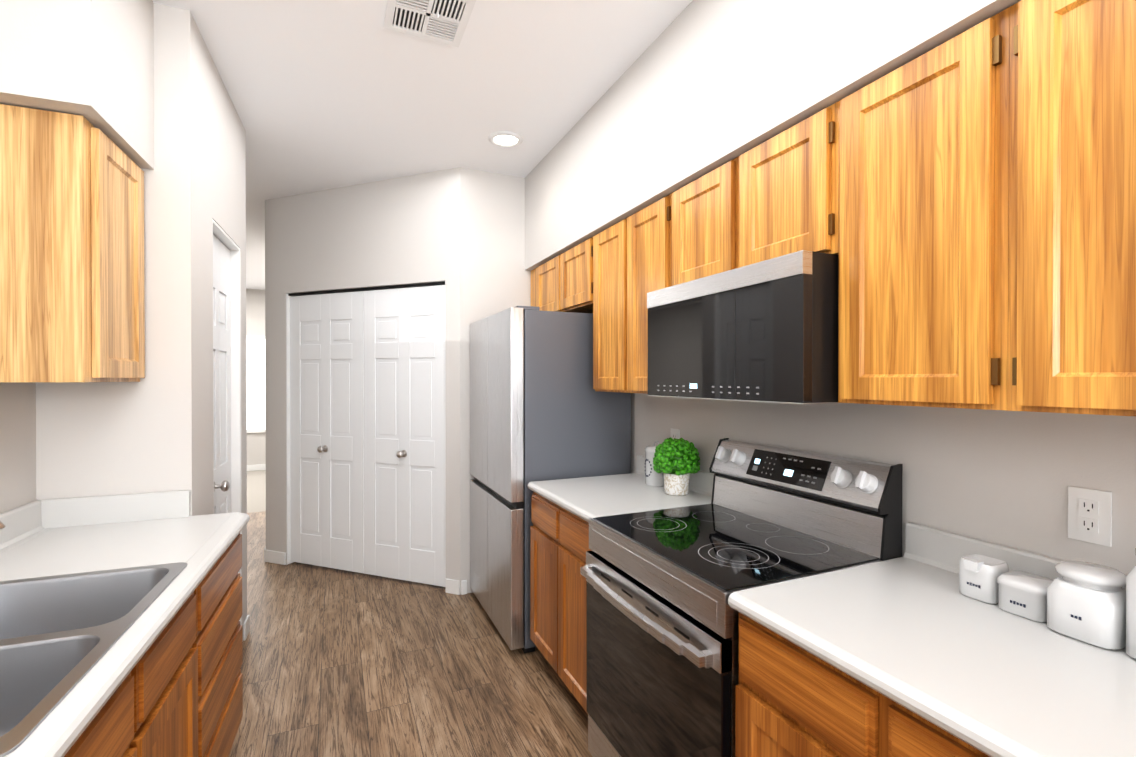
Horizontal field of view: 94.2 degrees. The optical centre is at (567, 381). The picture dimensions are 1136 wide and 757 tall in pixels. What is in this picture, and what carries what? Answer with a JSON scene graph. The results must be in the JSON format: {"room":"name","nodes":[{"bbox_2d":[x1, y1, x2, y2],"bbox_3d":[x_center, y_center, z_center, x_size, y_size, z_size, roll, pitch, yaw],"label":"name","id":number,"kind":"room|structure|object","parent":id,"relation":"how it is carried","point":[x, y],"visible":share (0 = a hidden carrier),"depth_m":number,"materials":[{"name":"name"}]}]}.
{"room":"kitchen","nodes":[
{"label":"kitchen","id":0,"kind":"room"},
{"bbox_2d":[229,470,592,756],"bbox_3d":[-2.046,1.479,2.043,5.630,0.100,14.200,0,0,-24],"label":"floor","id":1,"kind":"structure","parent":0,"point":[339,663],"depth_m":2.56,"materials":[{"name":"brown wood"}]},
{"bbox_2d":[64,625,183,756],"bbox_3d":[-1.098,0.999,0.743,0.760,0.872,0.585,0,0,-24],"label":"base cabinet","id":2,"kind":"object","parent":1,"relation":"on","point":[178,692],"depth_m":1.13,"materials":[{"name":"brown wood"}]},
{"bbox_2d":[0,490,249,756],"bbox_3d":[-1.008,0.491,0.561,0.782,0.140,3.071,0,0,-24],"label":"countertop","id":3,"kind":"structure","parent":2,"relation":"on","point":[52,537],"depth_m":1.61,"materials":[{"name":"grey laminate"}]},
{"bbox_2d":[0,521,186,756],"bbox_3d":[-1.189,0.447,1.013,0.597,0.515,0.860,0,0,-24],"label":"sink","id":4,"kind":"object","parent":3,"relation":"in","point":[60,636],"visible":0.71,"depth_m":1.19,"materials":[{"name":"silver metal"}]},
{"bbox_2d":[165,573,215,756],"bbox_3d":[-1.262,0.997,1.113,0.760,0.872,0.498,0,0,-24],"label":"base cabinet","id":5,"kind":"object","parent":1,"relation":"on","point":[197,615],"depth_m":1.51,"materials":[{"name":"brown wood"}]},
{"bbox_2d":[209,533,242,756],"bbox_3d":[-1.477,0.995,1.600,0.760,0.872,0.704,0,0,-24],"label":"base cabinet","id":6,"kind":"object","parent":1,"relation":"on","point":[229,677],"depth_m":1.83,"materials":[{"name":"brown wood"}]},
{"bbox_2d":[470,306,630,652],"bbox_3d":[-0.149,0.512,3.260,0.712,1.820,0.900,0,0,-24],"label":"fridge","id":7,"kind":"object","parent":1,"relation":"on","point":[541,409],"visible":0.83,"depth_m":2.84,"materials":[{"name":"grey metal"}]},
{"bbox_2d":[530,491,591,713],"bbox_3d":[0.253,0.990,2.489,0.655,0.873,0.741,0,0,-24],"label":"base cabinet","id":8,"kind":"object","parent":1,"relation":"on","point":[559,541],"visible":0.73,"depth_m":2.33,"materials":[{"name":"brown wood"}]},
{"bbox_2d":[528,455,713,521],"bbox_3d":[0.249,0.481,2.486,0.665,0.140,0.749,0,0,-24],"label":"countertop","id":9,"kind":"structure","parent":8,"relation":"on","point":[586,498],"depth_m":2.40,"materials":[{"name":"grey laminate"}]},
{"bbox_2d":[645,441,663,485],"bbox_3d":[0.442,0.402,2.630,0.116,0.216,0.116,0,0,-24],"label":"canister","id":10,"kind":"object","parent":9,"relation":"on","point":[653,477],"visible":0.65,"depth_m":2.59,"materials":[{"name":"white ceramic"}]},
{"bbox_2d":[653,437,699,495],"bbox_3d":[0.498,0.383,2.419,0.219,0.256,0.224,0,0,-24],"label":"topiary plant","id":11,"kind":"object","parent":9,"relation":"on","point":[676,462],"visible":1,"depth_m":2.36,"materials":[{"name":"plant"}]},
{"bbox_2d":[580,438,902,756],"bbox_3d":[0.502,0.836,1.768,0.734,1.188,0.762,0,0,-24],"label":"range","id":12,"kind":"object","parent":1,"relation":"on","point":[663,646],"visible":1,"depth_m":1.64,"materials":[{"name":"silver metal"}]},
{"bbox_2d":[735,612,830,756],"bbox_3d":[0.801,0.996,1.230,0.672,0.872,0.449,0,0,-24],"label":"base cabinet","id":13,"kind":"object","parent":1,"relation":"on","point":[792,699],"depth_m":1.17,"materials":[{"name":"brown wood"}]},
{"bbox_2d":[831,665,989,756],"bbox_3d":[0.940,0.998,0.916,0.672,0.872,0.508,0,0,-24],"label":"base cabinet","id":14,"kind":"object","parent":1,"relation":"on","point":[865,722],"depth_m":0.97,"materials":[{"name":"brown wood"}]},
{"bbox_2d":[728,522,1135,756],"bbox_3d":[1.035,0.491,0.686,0.684,0.140,1.634,0,0,-24],"label":"countertop","id":15,"kind":"structure","parent":14,"relation":"on","point":[913,629],"depth_m":1.02,"materials":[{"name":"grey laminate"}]},
{"bbox_2d":[959,554,1008,603],"bbox_3d":[0.995,0.470,1.268,0.092,0.094,0.080,0,0,-24],"label":"canister","id":16,"kind":"object","parent":15,"relation":"on","point":[978,575],"visible":0.94,"depth_m":1.24,"materials":[{"name":"white ceramic"}]},
{"bbox_2d":[997,570,1053,621],"bbox_3d":[1.034,0.478,1.183,0.092,0.079,0.092,0,0,-24],"label":"sugar canister","id":17,"kind":"object","parent":15,"relation":"on","point":[1023,594],"visible":0.9,"depth_m":1.16,"materials":[{"name":"white ceramic"}]},
{"bbox_2d":[1047,560,1126,649],"bbox_3d":[1.069,0.448,1.078,0.117,0.140,0.116,0,0,-24],"label":"tea canister","id":18,"kind":"object","parent":15,"relation":"on","point":[1086,602],"visible":0.9,"depth_m":1.04,"materials":[{"name":"white ceramic"}]},
{"bbox_2d":[1126,548,1135,658],"bbox_3d":[1.122,0.414,0.965,0.125,0.210,0.124,0,0,-24],"label":"coffee canister","id":19,"kind":"object","parent":15,"relation":"on","point":[1131,613],"visible":1,"depth_m":0.99,"materials":[{"name":"white ceramic"}]},
{"bbox_2d":[152,0,692,289],"bbox_3d":[-2.046,-1.471,2.028,5.630,0.100,14.200,0,0,-24],"label":"ceiling","id":20,"kind":"structure","parent":0,"point":[327,94],"depth_m":2.51,"materials":[{"name":"white paint"}]},
{"bbox_2d":[384,0,475,46],"bbox_3d":[-0.538,-1.406,2.031,0.300,0.030,0.305,0,0,-24],"label":"ceiling vent","id":21,"kind":"object","parent":20,"relation":"in","point":[443,21],"visible":1,"depth_m":2.06,"materials":[{"name":"white metal"}]},
{"bbox_2d":[489,131,522,147],"bbox_3d":[-0.366,-1.420,3.100,0.200,0.012,0.200,0,0,-24],"label":"recessed light","id":22,"kind":"object","parent":20,"relation":"in","point":[506,139],"visible":0.98,"depth_m":3.09,"materials":[{"name":"white"}]},
{"bbox_2d":[0,0,1135,641],"bbox_3d":[-2.046,0.004,2.035,5.470,2.850,14.040,0,0,-24],"label":"wall","id":23,"kind":"structure","parent":0,"point":[698,88],"depth_m":1.99,"materials":[{"name":"white paint"}]},
{"bbox_2d":[0,104,144,381],"bbox_3d":[-1.645,-0.395,1.714,0.335,0.790,0.438,0,0,-24],"label":"upper cabinet","id":24,"kind":"object","parent":23,"relation":"attached to","point":[71,247],"visible":1,"depth_m":1.55,"materials":[{"name":"brown wood"}]},
{"bbox_2d":[213,234,230,513],"bbox_3d":[-1.707,0.355,2.589,0.108,2.118,0.555,0,0,-24],"label":"closet door","id":25,"kind":"structure","parent":23,"relation":"in","point":[222,372],"depth_m":2.66,"materials":[{"name":"white wood"}]},
{"bbox_2d":[213,220,240,624],"bbox_3d":[-1.727,0.351,2.579,0.140,2.149,0.592,0,0,-24],"label":"trim","id":26,"kind":"structure","parent":23,"relation":"attached to","point":[223,237],"depth_m":2.85,"materials":[{"name":"white wood"}]},
{"bbox_2d":[246,336,265,432],"bbox_3d":[-4.981,0.036,8.258,1.200,1.520,0.036,0,0,-24],"label":"window blinds","id":27,"kind":"object","parent":23,"relation":"attached to","point":[255,384],"visible":0.29,"depth_m":8.28,"materials":[{"name":"white"}]},
{"bbox_2d":[247,464,265,470],"bbox_3d":[-5.769,1.351,7.932,3.090,0.095,0.011,0,0,-24],"label":"baseboard","id":28,"kind":"structure","parent":23,"relation":"attached to","point":[256,467],"depth_m":8.31,"materials":[{"name":"white wood"}]},
{"bbox_2d":[264,546,271,561],"bbox_3d":[-3.371,1.359,6.362,0.022,0.095,4.822,0,0,-24],"label":"baseboard","id":29,"kind":"structure","parent":23,"relation":"attached to","point":[266,552],"depth_m":4.15,"materials":[{"name":"white wood"}]},
{"bbox_2d":[290,291,363,572],"bbox_3d":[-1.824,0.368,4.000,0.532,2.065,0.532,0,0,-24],"label":"pantry door","id":30,"kind":"structure","parent":23,"relation":"in","point":[326,430],"depth_m":3.98,"materials":[{"name":"white wood"}]},
{"bbox_2d":[286,281,445,564],"bbox_3d":[-1.482,0.367,3.882,1.454,2.104,0.115,0,0,21],"label":"trim","id":31,"kind":"structure","parent":23,"relation":"attached to","point":[289,561],"depth_m":4.09,"materials":[{"name":"white wood"}]},
{"bbox_2d":[364,285,445,586],"bbox_3d":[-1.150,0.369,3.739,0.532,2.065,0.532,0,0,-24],"label":"pantry door","id":32,"kind":"structure","parent":23,"relation":"in","point":[404,433],"depth_m":3.72,"materials":[{"name":"white wood"}]},
{"bbox_2d":[531,240,586,312],"bbox_3d":[0.068,-0.600,3.310,0.322,0.356,1.004,0,0,-24],"label":"upper cabinet","id":33,"kind":"object","parent":23,"relation":"attached to","point":[559,284],"depth_m":3.14,"materials":[{"name":"brown wood"}]},
{"bbox_2d":[587,198,662,393],"bbox_3d":[0.414,-0.361,2.531,0.322,0.826,0.700,0,0,-24],"label":"upper cabinet","id":34,"kind":"object","parent":23,"relation":"attached to","point":[625,259],"depth_m":2.48,"materials":[{"name":"brown wood"}]},
{"bbox_2d":[671,428,679,438],"bbox_3d":[0.537,0.296,2.650,0.007,0.120,0.074,0,0,-24],"label":"electrical outlet","id":35,"kind":"object","parent":23,"relation":"attached to","point":[675,433],"visible":0.27,"depth_m":2.64,"materials":[{"name":"white plastic"}]},
{"bbox_2d":[663,110,822,287],"bbox_3d":[0.712,-0.564,1.855,0.322,0.414,0.774,0,0,-24],"label":"upper cabinet","id":36,"kind":"object","parent":23,"relation":"attached to","point":[764,203],"depth_m":1.72,"materials":[{"name":"brown wood"}]},
{"bbox_2d":[647,250,838,404],"bbox_3d":[0.664,-0.147,1.837,0.427,0.410,0.763,0,0,-24],"label":"over-the-range microwave","id":37,"kind":"object","parent":36,"relation":"attached to","point":[765,331],"visible":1,"depth_m":1.57,"materials":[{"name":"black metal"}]},
{"bbox_2d":[823,17,990,409],"bbox_3d":[0.950,-0.355,1.320,0.322,0.826,0.399,0,0,-24],"label":"upper cabinet","id":38,"kind":"object","parent":23,"relation":"attached to","point":[963,206],"depth_m":1.24,"materials":[{"name":"brown wood"}]},
{"bbox_2d":[991,0,1135,416],"bbox_3d":[1.226,-0.352,0.696,0.322,0.826,0.965,0,0,-24],"label":"upper cabinet","id":39,"kind":"object","parent":23,"relation":"attached to","point":[1063,72],"depth_m":0.99,"materials":[{"name":"brown wood"}]},
{"bbox_2d":[1068,486,1111,546],"bbox_3d":[1.181,0.303,1.196,0.007,0.120,0.074,0,0,-24],"label":"electrical outlet","id":40,"kind":"object","parent":23,"relation":"attached to","point":[1090,515],"visible":1,"depth_m":1.19,"materials":[{"name":"white plastic"}]}
]}

